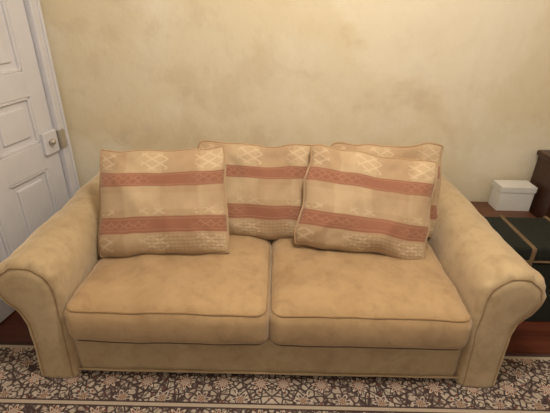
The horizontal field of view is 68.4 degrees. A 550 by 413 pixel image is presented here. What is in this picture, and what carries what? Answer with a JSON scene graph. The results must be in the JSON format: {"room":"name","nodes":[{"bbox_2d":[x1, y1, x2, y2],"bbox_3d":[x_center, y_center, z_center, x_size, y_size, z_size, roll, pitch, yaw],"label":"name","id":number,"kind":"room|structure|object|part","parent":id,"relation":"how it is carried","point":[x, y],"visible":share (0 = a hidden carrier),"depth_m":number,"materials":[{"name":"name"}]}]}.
{"room":"living room","nodes":[
{"label":"living room","id":0,"kind":"room"},
{"bbox_2d":[0,310,549,353],"bbox_3d":[0.071,1.261,0.833,5.000,0.100,4.300,1,27,0],"label":"floor","id":1,"kind":"structure","parent":0,"point":[529,337],"depth_m":1.97,"materials":[{"name":"brown wood"}]},
{"bbox_2d":[0,171,546,387],"bbox_3d":[-0.019,0.257,1.974,2.076,0.638,1.008,1,27,0],"label":"sofa","id":2,"kind":"object","parent":1,"relation":"on","point":[282,306],"visible":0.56,"depth_m":1.61,"materials":[{"name":"beige fabric"}]},
{"bbox_3d":[-0.927,0.243,1.999,0.260,0.591,0.958,1,27,0],"label":"arm","id":3,"kind":"part","parent":2,"relation":"part of"},
{"bbox_2d":[98,145,229,257],"bbox_3d":[-0.492,-0.017,1.793,0.587,0.453,0.276,0,27,-2],"label":"throw pillow","id":4,"kind":"object","parent":2,"relation":"on","point":[152,201],"visible":0.99,"depth_m":1.75,"materials":[{"name":"fabric"}]},
{"bbox_2d":[64,235,271,343],"bbox_3d":[-0.409,0.275,1.901,0.795,0.228,0.852,1,27,0],"label":"seat cushion","id":5,"kind":"object","parent":2,"relation":"on","point":[147,298],"depth_m":1.57,"materials":[{"name":"beige fabric"}]},
{"bbox_2d":[197,140,310,239],"bbox_3d":[-0.101,-0.069,1.931,0.589,0.437,0.206,2,27,1],"label":"throw pillow","id":6,"kind":"object","parent":2,"relation":"on","point":[264,184],"visible":0.52,"depth_m":1.89,"materials":[{"name":"fabric"}]},
{"bbox_2d":[294,144,437,259],"bbox_3d":[0.408,-0.004,1.829,0.628,0.475,0.268,3,27,4],"label":"throw pillow","id":7,"kind":"object","parent":2,"relation":"on","point":[354,200],"visible":0.95,"depth_m":1.78,"materials":[{"name":"fabric"}]},
{"bbox_2d":[269,238,472,348],"bbox_3d":[0.372,0.290,1.899,0.795,0.232,0.850,1,27,0],"label":"seat cushion","id":8,"kind":"object","parent":2,"relation":"on","point":[327,298],"depth_m":1.58,"materials":[{"name":"beige fabric"}]},
{"bbox_2d":[330,142,443,237],"bbox_3d":[0.528,-0.071,1.952,0.563,0.452,0.186,2,27,1],"label":"throw pillow","id":9,"kind":"object","parent":2,"relation":"on","point":[428,150],"visible":0.24,"depth_m":1.92,"materials":[{"name":"fabric"}]},
{"bbox_3d":[0.888,0.285,1.999,0.260,0.590,0.958,1,27,0],"label":"arm","id":10,"kind":"part","parent":2,"relation":"part of"},
{"bbox_2d":[0,342,549,412],"bbox_3d":[0.182,0.997,1.235,3.090,0.010,1.460,1,27,0],"label":"rug","id":11,"kind":"object","parent":1,"relation":"on","point":[522,384],"visible":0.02,"depth_m":1.67,"materials":[{"name":"multicoloured carpet"}]},
{"bbox_2d":[470,201,535,217],"bbox_3d":[1.286,0.199,2.421,0.340,0.400,0.220,1,27,0],"label":"wooden side table","id":12,"kind":"object","parent":1,"relation":"on","point":[485,209],"visible":0.02,"depth_m":2.31,"materials":[{"name":"brown wood"}]},
{"bbox_2d":[488,180,537,210],"bbox_3d":[1.362,-0.063,2.332,0.198,0.150,0.108,1,27,0],"label":"box","id":13,"kind":"object","parent":12,"relation":"on","point":[506,195],"visible":1,"depth_m":2.29,"materials":[{"name":"cardboard"}]},
{"bbox_3d":[1.363,-0.114,2.305,0.198,0.035,0.108,1,27,0],"label":"box lid","id":14,"kind":"part","parent":13,"relation":"part of","materials":[{"name":"white cardboard"}]},
{"bbox_2d":[484,215,549,320],"bbox_3d":[1.323,0.324,2.124,0.474,0.449,0.338,1,27,0],"label":"trunk","id":15,"kind":"object","parent":1,"relation":"on","point":[529,237],"visible":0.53,"depth_m":2.00,"materials":[{"name":"fabric"}]},
{"bbox_3d":[1.327,0.158,2.040,0.470,0.070,0.330,1,27,0],"label":"trunk lid","id":16,"kind":"part","parent":15,"relation":"part of","materials":[{"name":"green fabric"}]},
{"bbox_2d":[529,150,549,217],"bbox_3d":[1.694,0.063,2.341,0.450,0.730,0.240,1,27,0],"label":"base cabinet","id":17,"kind":"object","parent":1,"relation":"on","point":[540,205],"visible":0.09,"depth_m":2.26,"materials":[{"name":"brown wood"}]},
{"bbox_2d":[40,0,549,201],"bbox_3d":[0.120,-0.899,2.100,5.000,2.600,0.120,1,27,0],"label":"wall","id":18,"kind":"structure","parent":0,"point":[470,78],"depth_m":2.14,"materials":[{"name":"paint"}]},
{"bbox_3d":[-1.709,0.016,0.223,0.120,2.600,4.200,7,27,10],"label":"wall","id":19,"kind":"structure","parent":0,"visible":0},
{"bbox_2d":[0,21,55,144],"bbox_3d":[-1.265,-0.795,1.533,0.101,1.386,1.015,7,27,10],"label":"door","id":20,"kind":"structure","parent":19,"relation":"in","point":[52,141],"depth_m":1.84,"materials":[{"name":"white paint"}]},
{"bbox_3d":[-1.252,-0.944,1.664,0.026,0.690,0.170,7,27,10],"label":"panel field","id":21,"kind":"part","parent":20,"relation":"part of","materials":[{"name":"white wood"}]},
{"bbox_2d":[0,0,68,322],"bbox_3d":[-1.298,-0.430,1.731,0.038,2.027,0.835,7,27,10],"label":"door slab","id":22,"kind":"structure","parent":19,"relation":"in","point":[7,66],"depth_m":2.00,"materials":[{"name":"white paint"}]},
{"bbox_2d":[0,223,10,257],"bbox_3d":[-1.322,0.141,1.956,0.029,0.420,0.014,7,27,10],"label":"bead","id":23,"kind":"object","parent":22,"relation":"attached to","point":[2,235],"visible":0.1,"depth_m":1.97,"materials":[{"name":"white paint"}]},
{"bbox_3d":[-1.315,0.388,2.145,0.032,0.192,0.720,7,27,10],"label":"rail","id":24,"kind":"part","parent":22,"relation":"part of","materials":[{"name":"white wood"}]},
{"bbox_2d":[0,68,20,74],"bbox_3d":[-1.258,-0.603,1.838,0.029,0.014,0.260,7,27,10],"label":"bead","id":25,"kind":"object","parent":22,"relation":"attached to","point":[17,69],"visible":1,"depth_m":1.88,"materials":[{"name":"white paint"}]},
{"bbox_2d":[0,0,21,70],"bbox_3d":[-1.224,-0.998,1.771,0.029,0.780,0.014,7,27,10],"label":"bead","id":26,"kind":"object","parent":22,"relation":"attached to","point":[2,2],"visible":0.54,"depth_m":1.87,"materials":[{"name":"white paint"}]},
{"bbox_3d":[-1.296,-0.429,1.728,0.032,2.027,0.100,7,27,10],"label":"middle stile","id":27,"kind":"part","parent":22,"relation":"part of","materials":[{"name":"white wood"}]},
{"bbox_2d":[0,97,27,106],"bbox_3d":[-1.261,-0.483,1.898,0.029,0.014,0.260,7,27,10],"label":"bead","id":28,"kind":"object","parent":22,"relation":"attached to","point":[25,98],"visible":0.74,"depth_m":1.92,"materials":[{"name":"white paint"}]},
{"bbox_3d":[-1.296,-0.463,1.711,0.032,0.120,0.720,7,27,10],"label":"rail","id":29,"kind":"part","parent":22,"relation":"part of","materials":[{"name":"white wood"}]},
{"bbox_3d":[-1.264,-0.383,1.950,0.026,0.150,0.170,7,27,10],"label":"panel field","id":30,"kind":"part","parent":22,"relation":"part of","materials":[{"name":"white wood"}]},
{"bbox_2d":[10,187,26,239],"bbox_3d":[-1.298,0.090,2.056,0.029,0.420,0.014,7,27,10],"label":"bead","id":31,"kind":"object","parent":22,"relation":"attached to","point":[11,191],"visible":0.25,"depth_m":2.02,"materials":[{"name":"white paint"}]},
{"bbox_2d":[0,141,39,158],"bbox_3d":[-1.265,-0.282,2.001,0.029,0.014,0.260,7,27,10],"label":"bead","id":32,"kind":"object","parent":22,"relation":"attached to","point":[15,151],"visible":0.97,"depth_m":1.99,"materials":[{"name":"white paint"}]},
{"bbox_3d":[-1.303,-0.134,1.879,0.032,0.140,0.720,7,27,10],"label":"rail","id":33,"kind":"part","parent":22,"relation":"part of","materials":[{"name":"white wood"}]},
{"bbox_2d":[9,168,46,188],"bbox_3d":[-1.268,-0.145,2.071,0.029,0.014,0.260,7,27,10],"label":"bead","id":34,"kind":"object","parent":22,"relation":"attached to","point":[44,170],"visible":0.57,"depth_m":2.07,"materials":[{"name":"white paint"}]},
{"bbox_2d":[25,97,39,141],"bbox_3d":[-1.237,-0.437,2.057,0.029,0.240,0.014,7,27,10],"label":"bead","id":35,"kind":"object","parent":22,"relation":"attached to","point":[28,104],"visible":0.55,"depth_m":2.05,"materials":[{"name":"white paint"}]},
{"bbox_3d":[-1.274,0.036,2.163,0.026,0.330,0.170,7,27,10],"label":"panel field","id":36,"kind":"part","parent":22,"relation":"part of","materials":[{"name":"white wood"}]},
{"bbox_3d":[-1.220,-0.589,2.046,0.032,2.027,0.108,7,27,10],"label":"stile","id":37,"kind":"part","parent":22,"relation":"part of","materials":[{"name":"white wood"}]},
{"bbox_2d":[39,129,59,155],"bbox_3d":[-1.200,-0.343,2.161,0.022,0.120,0.100,7,27,10],"label":"lock","id":38,"kind":"object","parent":22,"relation":"attached to","point":[48,148],"visible":0.98,"depth_m":2.14,"materials":[{"name":"white paint"}]},
{"bbox_2d":[44,169,57,213],"bbox_3d":[-1.247,-0.018,2.271,0.029,0.420,0.014,7,27,10],"label":"bead","id":39,"kind":"object","parent":22,"relation":"attached to","point":[46,171],"visible":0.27,"depth_m":2.23,"materials":[{"name":"white paint"}]},
{"bbox_2d":[23,0,77,199],"bbox_3d":[-1.195,-0.668,2.116,0.058,2.120,0.080,7,27,10],"label":"trim","id":40,"kind":"structure","parent":19,"relation":"attached to","point":[24,1],"depth_m":2.11,"materials":[{"name":"white paint"}]},
{"bbox_2d":[27,0,74,196],"bbox_3d":[-1.171,-0.642,2.088,0.020,2.100,0.019,7,27,10],"label":"bead","id":41,"kind":"object","parent":19,"relation":"attached to","point":[29,2],"visible":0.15,"depth_m":2.09,"materials":[{"name":"white paint"}]},
{"bbox_2d":[36,0,79,189],"bbox_3d":[-1.162,-0.666,2.136,0.016,2.100,0.018,7,27,10],"label":"bead","id":42,"kind":"object","parent":19,"relation":"attached to","point":[37,1],"visible":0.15,"depth_m":2.15,"materials":[{"name":"white paint"}]},
{"bbox_2d":[56,129,67,147],"bbox_3d":[-1.176,-0.375,2.225,0.038,0.100,0.040,7,27,10],"label":"keep","id":43,"kind":"object","parent":19,"relation":"attached to","point":[62,141],"visible":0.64,"depth_m":2.21,"materials":[{"name":"metal"}]}
]}

